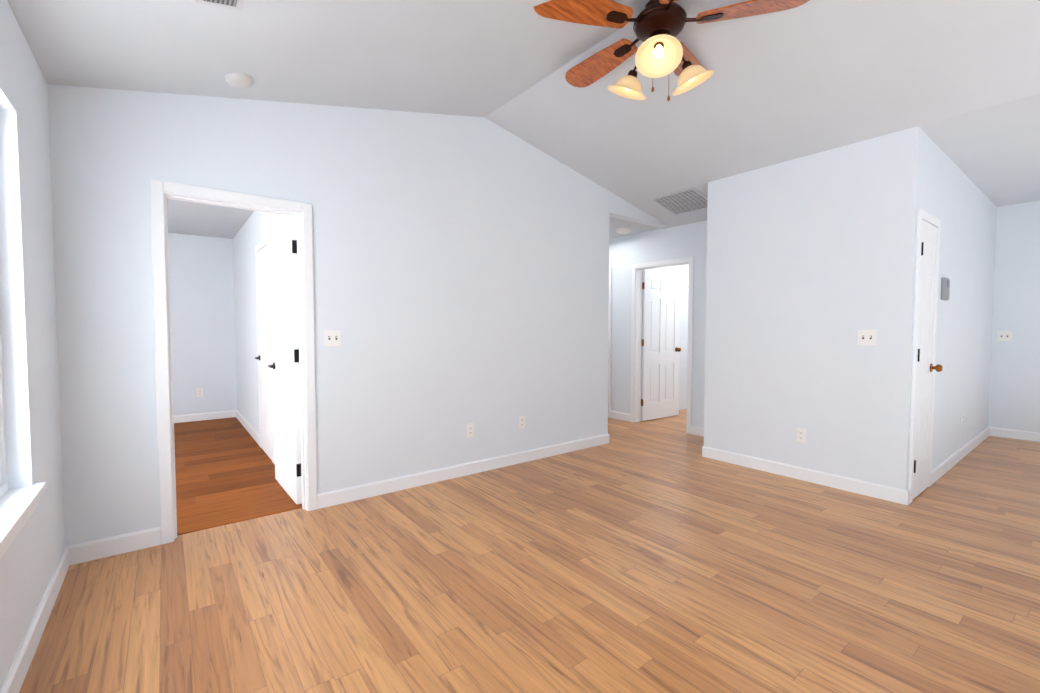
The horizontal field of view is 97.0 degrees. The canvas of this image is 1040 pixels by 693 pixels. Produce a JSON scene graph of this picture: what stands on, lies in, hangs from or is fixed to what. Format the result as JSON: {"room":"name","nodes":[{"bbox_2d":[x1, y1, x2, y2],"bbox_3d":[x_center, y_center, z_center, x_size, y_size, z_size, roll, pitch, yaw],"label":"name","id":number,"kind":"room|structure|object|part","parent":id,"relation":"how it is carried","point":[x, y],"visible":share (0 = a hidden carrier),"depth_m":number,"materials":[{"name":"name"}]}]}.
{"room":"empty living room","nodes":[
{"label":"empty living room","id":0,"kind":"room"},
{"bbox_2d":[0,0,65,690],"bbox_3d":[0.037,0.032,-0.872,0.150,2.460,8.000,-2,3,-38],"label":"wall","id":1,"kind":"structure","parent":0,"point":[30,558],"depth_m":1.83,"materials":[{"name":"paint"}]},
{"bbox_2d":[0,545,75,692],"bbox_3d":[0.102,1.209,-0.775,0.014,0.100,8.000,-2,3,-38],"label":"baseboard","id":2,"kind":"structure","parent":1,"relation":"attached to","point":[15,678],"depth_m":1.78,"materials":[{"name":"white wood"}]},
{"bbox_2d":[168,232,235,415],"bbox_3d":[-5.058,-0.227,5.498,2.790,2.470,0.120,-2,3,-38],"label":"wall","id":3,"kind":"structure","parent":0,"point":[213,309],"depth_m":6.08,"materials":[{"name":"paint"}]},
{"bbox_2d":[196,389,202,397],"bbox_3d":[-4.239,0.616,6.083,0.072,0.117,0.009,-2,3,-38],"label":"outlet","id":4,"kind":"object","parent":3,"relation":"attached to","point":[199,392],"visible":1,"depth_m":6.08,"materials":[{"name":"white plastic"}]},
{"bbox_2d":[174,410,235,422],"bbox_3d":[-5.025,0.960,5.486,2.830,0.100,0.014,-2,3,-38],"label":"baseboard","id":5,"kind":"structure","parent":3,"relation":"attached to","point":[232,413],"depth_m":6.12,"materials":[{"name":"white wood"}]},
{"bbox_2d":[232,211,295,433],"bbox_3d":[-2.681,-0.200,4.821,0.120,2.470,4.100,-2,3,-38],"label":"wall","id":6,"kind":"structure","parent":0,"point":[259,225],"depth_m":5.35,"materials":[{"name":"paint"}]},
{"bbox_2d":[236,410,259,445],"bbox_3d":[-3.286,0.958,5.540,0.014,0.100,1.977,-2,3,-38],"label":"baseboard","id":7,"kind":"structure","parent":6,"relation":"attached to","point":[248,427],"depth_m":5.39,"materials":[{"name":"white wood"}]},
{"bbox_2d":[255,246,271,459],"bbox_3d":[-2.473,0.057,4.410,0.060,1.965,0.614,-2,3,-38],"label":"closet door","id":8,"kind":"structure","parent":6,"relation":"in","point":[263,357],"depth_m":4.40,"materials":[{"name":"white wood"}]},
{"bbox_3d":[-2.596,0.116,4.561,0.046,0.054,0.142,-2,3,-38],"label":"knob","id":9,"kind":"part","parent":8,"relation":"part of","materials":[{"name":"black metal"}]},
{"bbox_2d":[47,84,667,545],"bbox_3d":[-0.370,-0.425,3.931,5.400,2.991,0.120,-2,3,-38],"label":"wall","id":10,"kind":"structure","parent":0,"point":[459,272],"depth_m":3.30,"materials":[{"name":"paint"}]},
{"bbox_2d":[72,527,160,563],"bbox_3d":[-2.186,1.078,2.501,0.367,0.100,0.014,-2,3,-38],"label":"baseboard","id":11,"kind":"structure","parent":10,"relation":"attached to","point":[82,554],"depth_m":2.49,"materials":[{"name":"white wood"}]},
{"bbox_2d":[150,179,316,543],"bbox_3d":[-1.751,0.089,2.883,0.836,2.048,0.156,-2,3,-38],"label":"door frame","id":12,"kind":"structure","parent":10,"relation":"attached to","point":[162,193],"depth_m":2.74,"materials":[{"name":"white wood"}]},
{"bbox_2d":[268,217,301,503],"bbox_3d":[-1.742,0.097,3.413,0.127,1.965,0.714,-2,3,-39],"label":"bedroom door","id":13,"kind":"structure","parent":12,"relation":"attached to","point":[285,329],"depth_m":3.32,"materials":[{"name":"white painted wood"},{"name":"black metal"}]},
{"bbox_3d":[-1.894,0.154,3.605,0.127,0.054,0.142,-2,3,-39],"label":"knob","id":14,"kind":"part","parent":13,"relation":"part of","materials":[{"name":"black metal"}]},
{"bbox_2d":[324,329,341,346],"bbox_3d":[-1.281,-0.058,3.154,0.118,0.117,0.017,-2,3,-38],"label":"light switch","id":15,"kind":"object","parent":10,"relation":"attached to","point":[332,337],"visible":1,"depth_m":3.15,"materials":[{"name":"white plastic"}]},
{"bbox_2d":[317,434,609,508],"bbox_3d":[-0.213,1.018,4.025,2.948,0.100,0.014,-2,3,-38],"label":"baseboard","id":16,"kind":"structure","parent":10,"relation":"attached to","point":[331,498],"depth_m":3.73,"materials":[{"name":"white wood"}]},
{"bbox_2d":[466,423,473,437],"bbox_3d":[-0.418,0.704,3.858,0.072,0.117,0.009,-2,3,-38],"label":"electrical outlet","id":17,"kind":"object","parent":10,"relation":"attached to","point":[470,430],"visible":1,"depth_m":3.85,"materials":[{"name":"white plastic"}]},
{"bbox_2d":[519,416,524,428],"bbox_3d":[0.017,0.691,4.194,0.072,0.117,0.009,-2,3,-38],"label":"electrical outlet","id":18,"kind":"object","parent":10,"relation":"attached to","point":[521,422],"visible":1,"depth_m":4.19,"materials":[{"name":"white plastic"}]},
{"bbox_2d":[7,0,1039,238],"bbox_3d":[1.546,-1.638,2.917,10.450,0.687,12.250,-2,3,-38],"label":"ceiling","id":19,"kind":"structure","parent":0,"point":[810,77],"depth_m":2.69,"materials":[{"name":"paint"}]},
{"bbox_2d":[197,0,243,10],"bbox_3d":[-1.167,-1.419,1.807,0.158,0.041,0.300,-2,3,-38],"label":"ceiling vent","id":20,"kind":"object","parent":19,"relation":"in","point":[233,4],"visible":1,"depth_m":1.91,"materials":[{"name":"grey metal"}]},
{"bbox_2d":[225,73,252,87],"bbox_3d":[-1.553,-1.469,2.543,0.136,0.056,0.136,-2,3,-38],"label":"smoke detector","id":21,"kind":"object","parent":19,"relation":"attached to","point":[240,80],"visible":1,"depth_m":2.51,"materials":[{"name":"white plastic"}]},
{"bbox_2d":[615,228,631,233],"bbox_3d":[1.274,-1.414,5.658,0.200,0.050,0.200,-2,3,-38],"label":"light","id":22,"kind":"object","parent":19,"relation":"attached to","point":[623,230],"visible":1,"depth_m":5.60,"materials":[{"name":"white glass"}]},
{"bbox_2d":[534,0,808,100],"bbox_3d":[0.730,-1.608,2.552,1.388,0.518,1.341,-2,3,-38],"label":"ceiling fan","id":23,"kind":"object","parent":19,"relation":"hanging from","point":[662,50],"visible":1,"depth_m":2.42,"materials":[{"name":"brown wood"}]},
{"bbox_3d":[0.740,-1.483,2.547,0.575,0.137,0.543,-2,3,-38],"label":"lamp shade","id":24,"kind":"part","parent":23,"relation":"part of","materials":[{"name":"beige glass"}]},
{"bbox_3d":[0.779,-1.474,2.546,0.051,0.250,0.095,-2,3,-38],"label":"chain","id":25,"kind":"part","parent":23,"relation":"part of","materials":[{"name":"gold metal"}]},
{"bbox_3d":[0.745,-1.741,2.521,0.611,0.032,0.591,-2,3,-38],"label":"arm","id":26,"kind":"part","parent":23,"relation":"part of"},
{"bbox_2d":[651,188,707,214],"bbox_3d":[1.704,-1.498,4.785,0.452,0.103,0.500,-2,3,-38],"label":"ceiling vent","id":27,"kind":"object","parent":19,"relation":"in","point":[685,201],"visible":0.81,"depth_m":4.78,"materials":[{"name":"grey metal"}]},
{"bbox_2d":[19,409,1039,692],"bbox_3d":[1.111,1.158,2.977,12.200,0.104,13.300,-2,3,-38],"label":"floor","id":28,"kind":"structure","parent":0,"point":[659,555],"depth_m":2.20,"materials":[{"name":"brown wood"}]},
{"bbox_2d":[609,220,706,427],"bbox_3d":[1.272,-0.260,6.328,0.120,2.470,3.710,-2,3,-38],"label":"wall","id":29,"kind":"structure","parent":0,"point":[626,252],"depth_m":5.77,"materials":[{"name":"paint"}]},
{"bbox_2d":[608,267,611,417],"bbox_3d":[1.024,-0.062,6.657,0.156,2.048,0.886,-2,3,-38],"label":"door frame","id":30,"kind":"structure","parent":29,"relation":"attached to","point":[610,269],"depth_m":6.27,"materials":[{"name":"white wood"}]},
{"bbox_2d":[610,411,629,421],"bbox_3d":[1.347,0.932,6.168,0.014,0.100,0.344,-2,3,-38],"label":"baseboard","id":31,"kind":"structure","parent":29,"relation":"attached to","point":[613,414],"depth_m":6.16,"materials":[{"name":"white wood"}]},
{"bbox_2d":[641,270,680,420],"bbox_3d":[1.909,-0.015,6.221,0.754,1.965,0.167,-2,3,-35],"label":"hall door","id":32,"kind":"structure","parent":29,"relation":"in","point":[661,349],"depth_m":6.19,"materials":[{"name":"painted wood"},{"name":"brass"}]},
{"bbox_3d":[2.161,0.043,6.398,0.066,0.066,0.167,-2,3,-35],"label":"knob","id":33,"kind":"part","parent":32,"relation":"part of","materials":[{"name":"gold metal"}]},
{"bbox_2d":[630,256,693,433],"bbox_3d":[1.774,-0.023,5.688,0.156,2.048,0.876,-2,3,-38],"label":"door frame","id":34,"kind":"structure","parent":29,"relation":"attached to","point":[637,269],"depth_m":5.94,"materials":[{"name":"white wood"}]},
{"bbox_2d":[691,425,703,436],"bbox_3d":[2.164,0.975,5.112,0.014,0.100,0.577,-2,3,-38],"label":"baseboard","id":35,"kind":"structure","parent":29,"relation":"attached to","point":[695,430],"depth_m":5.27,"materials":[{"name":"white wood"}]},
{"bbox_2d":[645,264,688,409],"bbox_3d":[2.709,-0.294,7.180,3.197,2.470,0.120,-2,3,-38],"label":"wall","id":36,"kind":"structure","parent":0,"point":[683,270],"depth_m":6.89,"materials":[{"name":"paint"}]},
{"bbox_2d":[704,126,996,489],"bbox_3d":[3.888,-0.349,5.041,4.210,2.750,1.520,-2,3,-38],"label":"wall","id":37,"kind":"structure","parent":0,"point":[810,265],"depth_m":3.70,"materials":[{"name":"paint"}]},
{"bbox_2d":[796,428,805,442],"bbox_3d":[2.274,0.720,3.721,0.009,0.117,0.072,-2,3,-38],"label":"outlet","id":38,"kind":"object","parent":37,"relation":"attached to","point":[801,435],"visible":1,"depth_m":3.72,"materials":[{"name":"white plastic"}]},
{"bbox_2d":[702,446,909,504],"bbox_3d":[2.229,1.026,3.812,0.044,0.100,1.548,-2,3,-38],"label":"baseboard","id":39,"kind":"structure","parent":37,"relation":"attached to","point":[892,494],"depth_m":3.64,"materials":[{"name":"white wood"}]},
{"bbox_2d":[857,329,876,345],"bbox_3d":[2.528,-0.066,3.355,0.017,0.117,0.118,-2,3,-38],"label":"light switch","id":40,"kind":"object","parent":37,"relation":"attached to","point":[866,336],"visible":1,"depth_m":3.35,"materials":[{"name":"white plastic"}]},
{"bbox_2d":[908,208,939,502],"bbox_3d":[2.962,0.069,3.368,0.586,2.048,0.018,-2,3,-38],"label":"door frame","id":41,"kind":"structure","parent":37,"relation":"attached to","point":[921,214],"depth_m":3.21,"materials":[{"name":"white wood"}]},
{"bbox_2d":[913,220,942,498],"bbox_3d":[2.979,0.100,3.341,0.462,1.965,0.080,-2,3,-38],"label":"closet door","id":42,"kind":"structure","parent":37,"relation":"in","point":[925,367],"depth_m":3.36,"materials":[{"name":"white wood"}]},
{"bbox_3d":[3.111,0.161,3.437,0.066,0.066,0.066,-2,3,-38],"label":"knob","id":43,"kind":"part","parent":42,"relation":"part of","materials":[{"name":"gold metal"}]},
{"bbox_2d":[941,278,949,300],"bbox_3d":[3.395,-0.457,3.671,0.120,0.175,0.036,-2,3,-38],"label":"thermostat","id":44,"kind":"object","parent":37,"relation":"attached to","point":[945,287],"visible":1,"depth_m":3.64,"materials":[{"name":"grey plastic"}]},
{"bbox_2d":[931,427,991,484],"bbox_3d":[4.269,1.002,4.419,2.735,0.100,0.014,-2,3,-38],"label":"baseboard","id":45,"kind":"structure","parent":37,"relation":"attached to","point":[947,464],"depth_m":4.22,"materials":[{"name":"white wood"}]},
{"bbox_2d":[919,94,1039,206],"bbox_3d":[6.255,-1.508,2.342,4.710,0.100,5.570,-2,3,-38],"label":"ceiling","id":46,"kind":"structure","parent":0,"point":[992,153],"depth_m":3.46,"materials":[{"name":"paint"}]},
{"bbox_2d":[988,201,1039,432],"bbox_3d":[7.121,-0.270,3.062,0.120,2.750,5.570,-2,3,-38],"label":"wall","id":47,"kind":"structure","parent":0,"point":[1014,399],"depth_m":5.07,"materials":[{"name":"paint"}]},
{"bbox_2d":[997,331,1011,340],"bbox_3d":[5.424,-0.118,5.151,0.017,0.117,0.118,-2,3,-38],"label":"light switch","id":48,"kind":"object","parent":47,"relation":"attached to","point":[1004,335],"visible":1,"depth_m":5.15,"materials":[{"name":"white plastic"}]},
{"bbox_2d":[992,427,1039,441],"bbox_3d":[7.068,1.056,3.073,0.014,0.100,5.570,-2,3,-38],"label":"baseboard","id":49,"kind":"structure","parent":47,"relation":"attached to","point":[998,432],"depth_m":5.09,"materials":[{"name":"white wood"}]}
]}

